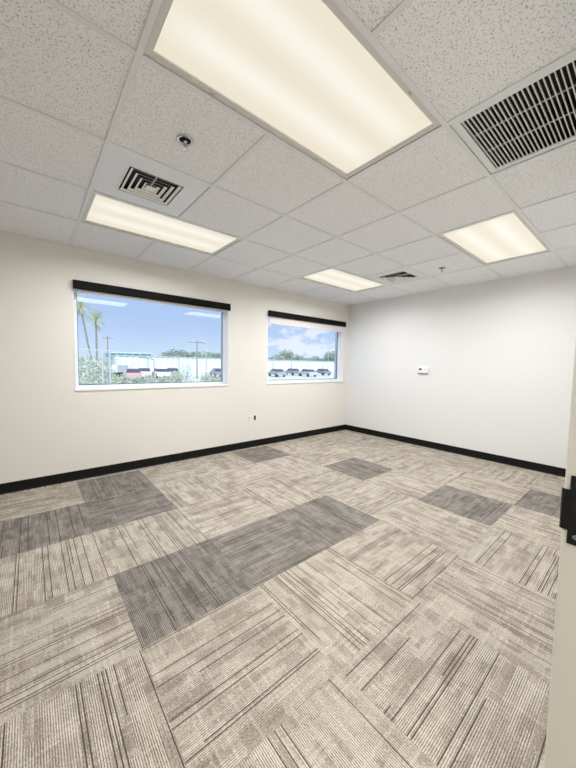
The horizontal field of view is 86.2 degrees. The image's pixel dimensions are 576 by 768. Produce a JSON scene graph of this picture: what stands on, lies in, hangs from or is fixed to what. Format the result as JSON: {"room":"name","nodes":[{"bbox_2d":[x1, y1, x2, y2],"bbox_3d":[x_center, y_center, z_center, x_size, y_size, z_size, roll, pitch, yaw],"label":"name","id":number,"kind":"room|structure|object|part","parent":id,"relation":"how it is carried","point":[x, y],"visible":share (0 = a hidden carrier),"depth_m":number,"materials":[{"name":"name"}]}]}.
{"room":"empty office room","nodes":[
{"label":"empty office room","id":0,"kind":"room"},
{"bbox_2d":[0,232,348,483],"bbox_3d":[-1.346,-0.466,4.067,6.750,3.100,0.220,-2,5,-40],"label":"wall","id":1,"kind":"structure","parent":0,"point":[48,427],"depth_m":3.44,"materials":[{"name":"white paint"}]},
{"bbox_2d":[73,289,228,390],"bbox_3d":[-1.574,-0.517,3.828,1.813,1.126,0.177,-2,5,-40],"label":"window","id":2,"kind":"structure","parent":1,"relation":"in","point":[224,381],"depth_m":3.85,"materials":[{"name":"white metal"}]},
{"bbox_2d":[73,279,230,312],"bbox_3d":[-1.500,-1.029,3.717,1.799,0.122,0.048,-2,5,-40],"label":"roller shade","id":3,"kind":"object","parent":2,"relation":"attached to","point":[85,287],"visible":1,"depth_m":3.58,"materials":[{"name":"black"}]},
{"bbox_3d":[-1.561,0.037,3.835,1.813,0.020,0.107,-2,5,-40],"label":"sill","id":4,"kind":"part","parent":2,"relation":"part of","materials":[{"name":"white paint"}]},
{"bbox_2d":[0,425,344,494],"bbox_3d":[-1.294,0.938,4.065,6.350,0.100,0.012,-2,5,-40],"label":"baseboard","id":5,"kind":"structure","parent":1,"relation":"attached to","point":[21,485],"depth_m":3.69,"materials":[{"name":"black rubber"}]},
{"bbox_2d":[247,415,250,422],"bbox_3d":[-0.583,0.527,4.632,0.072,0.114,0.008,-2,5,-40],"label":"power outlet","id":6,"kind":"object","parent":1,"relation":"attached to","point":[248,416],"visible":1,"depth_m":4.63,"materials":[{"name":"white plastic"}]},
{"bbox_2d":[267,330,343,383],"bbox_3d":[0.324,-0.585,5.416,1.820,1.126,0.177,-2,5,-40],"label":"window","id":7,"kind":"structure","parent":1,"relation":"in","point":[339,335],"depth_m":5.95,"materials":[{"name":"white metal"}]},
{"bbox_3d":[0.338,-0.031,5.423,1.820,0.020,0.107,-2,5,-40],"label":"sill","id":8,"kind":"part","parent":7,"relation":"part of","materials":[{"name":"white paint"}]},
{"bbox_2d":[268,310,345,331],"bbox_3d":[0.397,-0.992,5.312,1.806,0.331,0.048,-2,5,-40],"label":"roller shade","id":9,"kind":"object","parent":1,"relation":"attached to","point":[275,317],"visible":1,"depth_m":5.21,"materials":[{"name":"black"}]},
{"bbox_2d":[0,430,564,767],"bbox_3d":[0.480,1.150,1.915,6.400,0.001,5.600,-2,5,-40],"label":"floor","id":10,"kind":"structure","parent":0,"point":[342,598],"depth_m":1.56,"materials":[{"name":"carpet"}]},
{"bbox_2d":[0,0,575,304],"bbox_3d":[-0.046,-1.332,2.477,6.350,0.014,3.781,-2,5,-40],"label":"ceiling","id":11,"kind":"structure","parent":0,"point":[460,54],"depth_m":1.74,"materials":[{"name":"tile"}]},
{"bbox_2d":[93,145,209,216],"bbox_3d":[-0.919,-1.340,2.061,0.584,0.063,0.584,-2,5,-40],"label":"ceiling vent","id":12,"kind":"object","parent":11,"relation":"in","point":[123,175],"visible":0.99,"depth_m":2.05,"materials":[{"name":"white metal"}]},
{"bbox_3d":[-0.920,-1.311,2.062,0.060,0.002,0.048,-2,5,-40],"label":"plate","id":13,"kind":"part","parent":12,"relation":"part of","materials":[{"name":"white metal"}]},
{"bbox_2d":[81,193,240,254],"bbox_3d":[-1.076,-1.410,2.720,1.191,0.110,0.582,-2,5,-40],"label":"ceiling light","id":14,"kind":"object","parent":11,"relation":"attached to","point":[103,211],"visible":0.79,"depth_m":2.66,"materials":[{"name":"white plastic"}]},
{"bbox_2d":[176,134,193,151],"bbox_3d":[-0.539,-1.256,1.615,0.089,0.048,0.089,-2,5,-40],"label":"sprinkler","id":15,"kind":"object","parent":11,"relation":"attached to","point":[185,140],"visible":1,"depth_m":1.61,"materials":[{"name":"silver metal"}]},
{"bbox_2d":[0,0,575,305],"bbox_3d":[-0.040,-1.335,2.469,6.350,0.035,3.800,-2,5,-40],"label":"grid","id":16,"kind":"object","parent":11,"relation":"attached to","point":[138,53],"depth_m":1.74,"materials":[{"name":"white metal"}]},
{"bbox_2d":[144,0,440,178],"bbox_3d":[0.097,-1.305,1.322,1.191,0.110,0.582,-2,5,-40],"label":"ceiling light","id":17,"kind":"object","parent":11,"relation":"attached to","point":[302,71],"visible":0.98,"depth_m":1.25,"materials":[{"name":"white plastic"}]},
{"bbox_2d":[301,268,385,291],"bbox_3d":[0.793,-1.477,4.285,1.191,0.110,0.582,-2,5,-40],"label":"ceiling light","id":18,"kind":"object","parent":11,"relation":"attached to","point":[331,277],"visible":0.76,"depth_m":4.28,"materials":[{"name":"white plastic"}]},
{"bbox_2d":[365,267,427,284],"bbox_3d":[1.432,-1.424,4.027,0.584,0.063,0.584,-2,5,-40],"label":"ceiling vent","id":19,"kind":"object","parent":11,"relation":"in","point":[405,274],"visible":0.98,"depth_m":4.05,"materials":[{"name":"white metal"}]},
{"bbox_2d":[438,212,550,264],"bbox_3d":[1.967,-1.372,2.886,1.191,0.110,0.582,-2,5,-40],"label":"ceiling light","id":20,"kind":"object","parent":11,"relation":"attached to","point":[509,236],"visible":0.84,"depth_m":2.83,"materials":[{"name":"white plastic"}]},
{"bbox_2d":[451,55,575,173],"bbox_3d":[1.190,-1.345,1.439,0.584,0.208,0.584,-2,5,-40],"label":"ceiling vent","id":21,"kind":"object","parent":11,"relation":"in","point":[537,117],"visible":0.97,"depth_m":1.57,"materials":[{"name":"white metal"}]},
{"bbox_3d":[1.029,-1.262,1.636,0.516,0.010,0.003,-2,5,-40],"label":"blade","id":22,"kind":"part","parent":21,"relation":"part of","materials":[{"name":"white metal"}]},
{"bbox_3d":[1.041,-1.261,1.622,0.516,0.010,0.003,-2,5,-40],"label":"blade","id":23,"kind":"part","parent":21,"relation":"part of","materials":[{"name":"white metal"}]},
{"bbox_3d":[1.052,-1.260,1.609,0.516,0.010,0.003,-2,5,-40],"label":"blade","id":24,"kind":"part","parent":21,"relation":"part of","materials":[{"name":"white metal"}]},
{"bbox_3d":[1.063,-1.259,1.595,0.516,0.010,0.003,-2,5,-40],"label":"blade","id":25,"kind":"part","parent":21,"relation":"part of","materials":[{"name":"white metal"}]},
{"bbox_3d":[1.075,-1.258,1.581,0.516,0.010,0.003,-2,5,-40],"label":"blade","id":26,"kind":"part","parent":21,"relation":"part of","materials":[{"name":"white metal"}]},
{"bbox_3d":[1.086,-1.257,1.568,0.516,0.010,0.003,-2,5,-40],"label":"blade","id":27,"kind":"part","parent":21,"relation":"part of","materials":[{"name":"white metal"}]},
{"bbox_3d":[1.098,-1.256,1.554,0.516,0.010,0.003,-2,5,-40],"label":"blade","id":28,"kind":"part","parent":21,"relation":"part of","materials":[{"name":"white metal"}]},
{"bbox_3d":[1.109,-1.255,1.541,0.516,0.010,0.003,-2,5,-40],"label":"blade","id":29,"kind":"part","parent":21,"relation":"part of","materials":[{"name":"white metal"}]},
{"bbox_3d":[1.121,-1.254,1.527,0.516,0.010,0.003,-2,5,-40],"label":"blade","id":30,"kind":"part","parent":21,"relation":"part of","materials":[{"name":"white metal"}]},
{"bbox_3d":[1.132,-1.253,1.513,0.516,0.010,0.003,-2,5,-40],"label":"blade","id":31,"kind":"part","parent":21,"relation":"part of","materials":[{"name":"white metal"}]},
{"bbox_3d":[1.143,-1.252,1.500,0.516,0.010,0.003,-2,5,-40],"label":"blade","id":32,"kind":"part","parent":21,"relation":"part of","materials":[{"name":"white metal"}]},
{"bbox_3d":[1.155,-1.251,1.486,0.516,0.010,0.003,-2,5,-40],"label":"blade","id":33,"kind":"part","parent":21,"relation":"part of","materials":[{"name":"white metal"}]},
{"bbox_3d":[1.166,-1.250,1.473,0.516,0.010,0.003,-2,5,-40],"label":"blade","id":34,"kind":"part","parent":21,"relation":"part of","materials":[{"name":"white metal"}]},
{"bbox_3d":[1.178,-1.249,1.459,0.516,0.010,0.003,-2,5,-40],"label":"blade","id":35,"kind":"part","parent":21,"relation":"part of","materials":[{"name":"white metal"}]},
{"bbox_3d":[1.189,-1.248,1.446,0.516,0.010,0.003,-2,5,-40],"label":"blade","id":36,"kind":"part","parent":21,"relation":"part of","materials":[{"name":"white metal"}]},
{"bbox_3d":[1.200,-1.247,1.432,0.516,0.010,0.003,-2,5,-40],"label":"blade","id":37,"kind":"part","parent":21,"relation":"part of","materials":[{"name":"white metal"}]},
{"bbox_3d":[1.212,-1.246,1.418,0.516,0.010,0.003,-2,5,-40],"label":"blade","id":38,"kind":"part","parent":21,"relation":"part of","materials":[{"name":"white metal"}]},
{"bbox_3d":[1.223,-1.245,1.405,0.516,0.010,0.003,-2,5,-40],"label":"blade","id":39,"kind":"part","parent":21,"relation":"part of","materials":[{"name":"white metal"}]},
{"bbox_3d":[1.235,-1.244,1.391,0.516,0.010,0.003,-2,5,-40],"label":"blade","id":40,"kind":"part","parent":21,"relation":"part of","materials":[{"name":"white metal"}]},
{"bbox_3d":[1.246,-1.243,1.377,0.516,0.010,0.003,-2,5,-40],"label":"blade","id":41,"kind":"part","parent":21,"relation":"part of","materials":[{"name":"white metal"}]},
{"bbox_3d":[1.257,-1.242,1.364,0.516,0.010,0.003,-2,5,-40],"label":"blade","id":42,"kind":"part","parent":21,"relation":"part of","materials":[{"name":"white metal"}]},
{"bbox_3d":[1.269,-1.241,1.350,0.516,0.010,0.003,-2,5,-40],"label":"blade","id":43,"kind":"part","parent":21,"relation":"part of","materials":[{"name":"white metal"}]},
{"bbox_2d":[345,267,575,468],"bbox_3d":[3.033,-0.388,3.943,0.200,3.100,5.600,-2,5,-40],"label":"wall","id":44,"kind":"structure","parent":0,"point":[499,354],"depth_m":4.30,"materials":[{"name":"white paint"}]},
{"bbox_2d":[417,366,429,373],"bbox_3d":[2.126,-0.222,4.854,0.030,0.120,0.196,-2,5,-40],"label":"thermostat","id":45,"kind":"object","parent":44,"relation":"attached to","point":[420,369],"visible":1,"depth_m":4.84,"materials":[{"name":"white plastic"}]},
{"bbox_2d":[345,424,565,476],"bbox_3d":[2.352,0.960,4.649,0.012,0.100,3.800,-2,5,-40],"label":"baseboard","id":46,"kind":"structure","parent":44,"relation":"attached to","point":[548,469],"depth_m":4.38,"materials":[{"name":"black rubber"}]},
{"bbox_3d":[1.210,-0.286,1.021,6.350,3.000,0.140,-2,5,-40],"label":"wall","id":47,"kind":"structure","parent":0,"visible":0},
{"bbox_2d":[544,338,575,767],"bbox_3d":[0.190,0.195,0.179,1.060,2.109,0.188,-2,5,-40],"label":"door","id":48,"kind":"structure","parent":47,"relation":"in","point":[560,751],"depth_m":0.56,"materials":[{"name":"white paint"}]},
{"bbox_3d":[0.516,0.226,0.536,0.003,0.124,0.042,-2,5,-40],"label":"strike plate","id":49,"kind":"part","parent":48,"relation":"part of","materials":[{"name":"black metal"}]},
{"label":"outside","id":50,"kind":"structure","parent":0,"visible":0},
{"bbox_2d":[79,366,333,382],"bbox_3d":[-21.620,-4.954,111.001,280.000,0.200,189.700,-2,5,-40],"label":"ground","id":51,"kind":"structure","parent":50,"point":[289,376],"depth_m":53.74,"materials":[{"name":"grey asphalt"}]},
{"bbox_2d":[79,357,88,383],"bbox_3d":[-10.166,-0.133,14.852,1.272,2.423,1.285,-2,5,-40],"label":"shrub","id":52,"kind":"object","parent":51,"relation":"on","point":[82,360],"visible":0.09,"depth_m":14.90,"materials":[{"name":"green plant"}]},
{"bbox_2d":[77,295,95,372],"bbox_3d":[-31.090,-7.363,46.458,3.636,12.337,3.134,-2,5,-40],"label":"palm tree","id":53,"kind":"object","parent":51,"relation":"on","point":[80,313],"visible":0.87,"depth_m":46.47,"materials":[{"name":"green plant"}]},
{"bbox_2d":[79,354,100,383],"bbox_3d":[-10.647,-0.333,16.409,1.302,2.614,1.306,-2,5,-40],"label":"shrub","id":54,"kind":"object","parent":51,"relation":"on","point":[84,358],"visible":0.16,"depth_m":16.32,"materials":[{"name":"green plant"}]},
{"bbox_2d":[78,349,110,383],"bbox_3d":[-7.548,-0.010,11.829,1.326,2.637,0.056,-2,5,-40],"label":"fence","id":55,"kind":"object","parent":51,"relation":"on","point":[109,354],"visible":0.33,"depth_m":12.00,"materials":[{"name":"silver metal"}]},
{"bbox_3d":[-7.537,-1.296,11.741,1.298,0.038,0.040,-2,5,-40],"label":"rail","id":56,"kind":"part","parent":55,"relation":"part of","materials":[{"name":"silver metal"}]},
{"bbox_3d":[-7.251,-0.022,12.077,0.053,2.636,0.056,-2,5,-40],"label":"fence post","id":57,"kind":"part","parent":55,"relation":"part of","materials":[{"name":"silver metal"}]},
{"bbox_3d":[-7.060,-0.029,12.237,0.053,2.636,0.056,-2,5,-40],"label":"fence post","id":58,"kind":"part","parent":55,"relation":"part of","materials":[{"name":"silver metal"}]},
{"bbox_2d":[82,308,106,366],"bbox_3d":[-26.561,-5.688,42.592,3.085,9.559,3.459,2,4,17],"label":"palm tree","id":59,"kind":"object","parent":51,"relation":"on","point":[94,311],"visible":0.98,"depth_m":42.40,"materials":[{"name":"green plant"}]},
{"bbox_2d":[81,358,114,383],"bbox_3d":[-8.196,0.017,13.268,1.255,2.380,1.245,2,4,10],"label":"shrub","id":60,"kind":"object","parent":51,"relation":"on","point":[97,361],"visible":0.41,"depth_m":13.13,"materials":[{"name":"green plant"}]},
{"bbox_2d":[94,355,117,383],"bbox_3d":[-10.796,-0.443,18.227,1.339,2.603,1.275,-2,5,-40],"label":"shrub","id":61,"kind":"object","parent":51,"relation":"on","point":[114,376],"visible":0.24,"depth_m":18.20,"materials":[{"name":"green plant"}]},
{"bbox_2d":[102,336,112,362],"bbox_3d":[-31.613,-5.048,54.015,1.800,6.708,0.270,-2,5,-40],"label":"utility pole","id":62,"kind":"object","parent":51,"relation":"on","point":[102,336],"visible":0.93,"depth_m":53.83,"materials":[{"name":"grey"}]},
{"bbox_2d":[105,365,130,376],"bbox_3d":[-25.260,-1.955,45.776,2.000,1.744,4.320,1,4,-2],"label":"box truck","id":63,"kind":"object","parent":51,"relation":"on","point":[119,369],"visible":0.52,"depth_m":44.25,"materials":[{"name":"white metal"}]},
{"bbox_2d":[114,373,131,383],"bbox_3d":[-12.091,-0.097,22.419,1.290,1.353,1.237,-2,5,-40],"label":"shrub","id":64,"kind":"object","parent":51,"relation":"on","point":[122,379],"visible":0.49,"depth_m":22.32,"materials":[{"name":"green plant"}]},
{"bbox_2d":[103,352,153,359],"bbox_3d":[-41.027,-5.670,78.768,9.481,4.591,11.000,-2,5,-40],"label":"building","id":65,"kind":"structure","parent":51,"relation":"on","point":[105,353],"depth_m":74.79,"materials":[{"name":"teal"}]},
{"bbox_2d":[123,368,141,378],"bbox_3d":[-19.429,-1.258,38.379,1.770,1.455,4.400,-1,4,-33],"label":"car","id":66,"kind":"object","parent":51,"relation":"on","point":[131,372],"visible":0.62,"depth_m":36.98,"materials":[{"name":"pink paint"}]},
{"bbox_3d":[-19.395,-1.692,38.310,1.550,0.460,3.000,-1,4,-33],"label":"cabin glass","id":67,"kind":"part","parent":66,"relation":"part of","materials":[{"name":"grey"}]},
{"bbox_2d":[130,376,143,382],"bbox_3d":[-12.640,-0.155,25.858,1.233,1.027,1.266,-2,5,-40],"label":"shrub","id":68,"kind":"object","parent":51,"relation":"on","point":[136,378],"visible":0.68,"depth_m":25.66,"materials":[{"name":"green plant"}]},
{"bbox_2d":[138,367,151,375],"bbox_3d":[-20.982,-1.686,44.891,1.770,1.455,4.400,-1,4,-27],"label":"car","id":69,"kind":"object","parent":51,"relation":"on","point":[144,370],"visible":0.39,"depth_m":43.53,"materials":[{"name":"white paint"}]},
{"bbox_3d":[-20.952,-2.119,44.819,1.550,0.460,3.000,-1,4,-27],"label":"cabin glass","id":70,"kind":"part","parent":69,"relation":"part of","materials":[{"name":"grey"}]},
{"bbox_2d":[141,374,157,382],"bbox_3d":[-10.605,-0.126,23.669,1.260,1.304,1.292,-2,5,-40],"label":"shrub","id":71,"kind":"object","parent":51,"relation":"on","point":[153,379],"visible":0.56,"depth_m":23.58,"materials":[{"name":"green plant"}]},
{"bbox_2d":[152,368,170,378],"bbox_3d":[-17.944,-1.553,43.528,1.770,1.455,4.400,-1,4,-33],"label":"car","id":72,"kind":"object","parent":51,"relation":"on","point":[158,371],"visible":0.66,"depth_m":42.15,"materials":[{"name":"white paint"}]},
{"bbox_3d":[-17.910,-1.986,43.459,1.550,0.460,3.000,-1,4,-33],"label":"cabin glass","id":73,"kind":"part","parent":72,"relation":"part of","materials":[{"name":"grey glass"}]},
{"bbox_2d":[158,375,170,382],"bbox_3d":[-10.960,-0.273,27.264,1.231,1.143,1.231,4,4,36],"label":"shrub","id":74,"kind":"object","parent":51,"relation":"on","point":[160,379],"visible":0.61,"depth_m":27.04,"materials":[{"name":"green plant"}]},
{"bbox_2d":[158,352,179,356],"bbox_3d":[-25.175,-4.517,64.680,5.131,4.538,5.108,-2,5,-40],"label":"tree","id":75,"kind":"object","parent":51,"relation":"on","point":[169,354],"visible":0.27,"depth_m":63.35,"materials":[{"name":"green plant"}]},
{"bbox_2d":[166,368,179,376],"bbox_3d":[-17.882,-1.797,47.484,1.770,1.455,4.400,-1,4,-27],"label":"car","id":76,"kind":"object","parent":51,"relation":"on","point":[170,370],"visible":0.3,"depth_m":46.27,"materials":[{"name":"grey paint"}]},
{"bbox_3d":[-17.852,-2.230,47.413,1.550,0.460,3.000,-1,4,-27],"label":"cabin glass","id":77,"kind":"part","parent":76,"relation":"part of","materials":[{"name":"grey"}]},
{"bbox_2d":[168,371,183,381],"bbox_3d":[-9.055,-0.301,24.956,1.265,1.545,1.266,-2,5,-40],"label":"shrub","id":78,"kind":"object","parent":51,"relation":"on","point":[175,376],"visible":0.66,"depth_m":24.79,"materials":[{"name":"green plant"}]},
{"bbox_2d":[167,349,187,356],"bbox_3d":[-26.765,-5.749,74.969,5.718,5.674,5.500,-2,5,-40],"label":"tree","id":79,"kind":"object","parent":51,"relation":"on","point":[180,353],"visible":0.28,"depth_m":73.59,"materials":[{"name":"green plant"}]},
{"bbox_2d":[178,362,195,381],"bbox_3d":[-9.347,-0.907,28.528,1.615,2.304,1.593,-2,5,-40],"label":"shrub","id":80,"kind":"object","parent":51,"relation":"on","point":[187,362],"visible":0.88,"depth_m":28.44,"materials":[{"name":"grey plant"}]},
{"bbox_2d":[182,351,202,357],"bbox_3d":[-20.899,-4.926,68.229,4.806,5.050,5.356,-2,5,-40],"label":"tree","id":81,"kind":"object","parent":51,"relation":"on","point":[193,354],"visible":0.44,"depth_m":67.90,"materials":[{"name":"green plant"}]},
{"bbox_2d":[189,340,205,378],"bbox_3d":[-12.899,-3.488,43.667,2.500,5.470,0.240,-2,5,-40],"label":"utility pole","id":82,"kind":"object","parent":51,"relation":"on","point":[196,342],"visible":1,"depth_m":43.63,"materials":[{"name":"grey"}]},
{"bbox_2d":[199,351,211,357],"bbox_3d":[-21.724,-5.885,79.367,5.128,5.563,5.969,-2,5,-40],"label":"tree","id":83,"kind":"object","parent":51,"relation":"on","point":[203,354],"visible":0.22,"depth_m":79.27,"materials":[{"name":"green plant"}]},
{"bbox_2d":[200,372,213,380],"bbox_3d":[-7.025,-0.320,26.637,1.214,1.440,1.265,-2,5,-40],"label":"shrub","id":84,"kind":"object","parent":51,"relation":"on","point":[207,376],"visible":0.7,"depth_m":26.48,"materials":[{"name":"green plant"}]},
{"bbox_2d":[208,353,220,357],"bbox_3d":[-16.592,-4.936,71.836,4.197,4.763,5.388,-2,5,-40],"label":"tree","id":85,"kind":"object","parent":51,"relation":"on","point":[218,355],"visible":0.2,"depth_m":70.86,"materials":[{"name":"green plant"}]},
{"bbox_2d":[210,368,220,376],"bbox_3d":[-11.432,-1.867,50.278,1.770,1.455,4.400,-1,4,-27],"label":"car","id":86,"kind":"object","parent":51,"relation":"on","point":[215,371],"visible":0.62,"depth_m":49.16,"materials":[{"name":"grey paint"}]},
{"bbox_2d":[212,376,220,380],"bbox_3d":[-7.078,-0.335,30.580,1.294,0.980,1.249,-2,5,-40],"label":"shrub","id":87,"kind":"object","parent":51,"relation":"on","point":[218,378],"visible":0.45,"depth_m":30.22,"materials":[{"name":"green plant"}]},
{"bbox_2d":[109,378,330,383],"bbox_3d":[5.187,-0.739,47.965,180.000,0.030,7.000,-2,5,-40],"label":"verge","id":88,"kind":"structure","parent":51,"relation":"on","point":[291,378],"depth_m":44.88,"materials":[{"name":"green plant"}]},
{"bbox_2d":[111,355,333,375],"bbox_3d":[-5.979,-3.614,65.303,55.515,3.270,0.380,-2,5,-40],"label":"wall","id":89,"kind":"structure","parent":51,"relation":"on","point":[206,365],"depth_m":55.89,"materials":[{"name":"white concrete"}]},
{"bbox_3d":[-5.936,-5.178,65.247,55.435,0.140,0.340,-2,5,-40],"label":"rail","id":90,"kind":"part","parent":89,"relation":"part of","materials":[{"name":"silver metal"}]},
{"bbox_2d":[268,354,284,359],"bbox_3d":[-3.363,-6.554,94.103,5.801,5.664,5.161,-2,5,-40],"label":"tree","id":91,"kind":"object","parent":51,"relation":"on","point":[275,357],"visible":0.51,"depth_m":92.91,"materials":[{"name":"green plant"}]},
{"bbox_2d":[268,369,286,376],"bbox_3d":[-2.002,-2.043,55.565,1.770,1.455,4.400,-1,4,-27],"label":"car","id":92,"kind":"object","parent":51,"relation":"on","point":[276,372],"visible":0.98,"depth_m":54.42,"materials":[{"name":"grey paint"}]},
{"bbox_3d":[-1.972,-2.477,55.493,1.550,0.460,3.000,-1,4,-27],"label":"cabin glass","id":93,"kind":"part","parent":92,"relation":"part of","materials":[{"name":"grey glass"}]},
{"bbox_2d":[279,349,293,359],"bbox_3d":[-0.805,-8.542,108.384,5.583,7.950,6.826,-2,5,-40],"label":"tree","id":94,"kind":"object","parent":51,"relation":"on","point":[288,356],"visible":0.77,"depth_m":107.29,"materials":[{"name":"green plant"}]},
{"bbox_2d":[285,368,299,375],"bbox_3d":[1.028,-2.554,64.609,1.770,1.455,4.400,-1,4,-27],"label":"car","id":95,"kind":"object","parent":51,"relation":"on","point":[292,371],"visible":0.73,"depth_m":63.57,"materials":[{"name":"grey paint"}]},
{"bbox_2d":[292,354,306,360],"bbox_3d":[3.457,-5.915,88.607,4.242,5.286,5.253,-1,4,-32],"label":"tree","id":96,"kind":"object","parent":51,"relation":"on","point":[294,357],"visible":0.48,"depth_m":87.78,"materials":[{"name":"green plant"}]},
{"bbox_2d":[298,369,317,376],"bbox_3d":[3.815,-2.171,59.130,1.770,1.455,4.400,-1,4,-27],"label":"car","id":97,"kind":"object","parent":51,"relation":"on","point":[307,372],"visible":0.99,"depth_m":58.08,"materials":[{"name":"grey paint"}]},
{"bbox_3d":[3.845,-2.604,59.059,1.550,0.460,3.000,-1,4,-27],"label":"cabin glass","id":98,"kind":"part","parent":97,"relation":"part of","materials":[{"name":"grey glass"}]},
{"bbox_2d":[306,355,319,360],"bbox_3d":[7.974,-6.924,103.927,5.569,5.550,5.113,1,4,4],"label":"tree","id":99,"kind":"object","parent":51,"relation":"on","point":[311,358],"visible":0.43,"depth_m":103.05,"materials":[{"name":"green plant"}]},
{"bbox_2d":[315,369,331,374],"bbox_3d":[7.811,-2.716,68.982,1.770,1.455,4.400,-1,4,-27],"label":"car","id":100,"kind":"object","parent":51,"relation":"on","point":[319,371],"visible":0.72,"depth_m":67.81,"materials":[{"name":"grey paint"}]},
{"bbox_2d":[324,351,334,360],"bbox_3d":[13.473,-7.021,96.740,5.084,6.807,4.416,2,4,17],"label":"tree","id":101,"kind":"object","parent":51,"relation":"on","point":[331,354],"visible":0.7,"depth_m":96.16,"materials":[{"name":"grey plant"}]}
]}

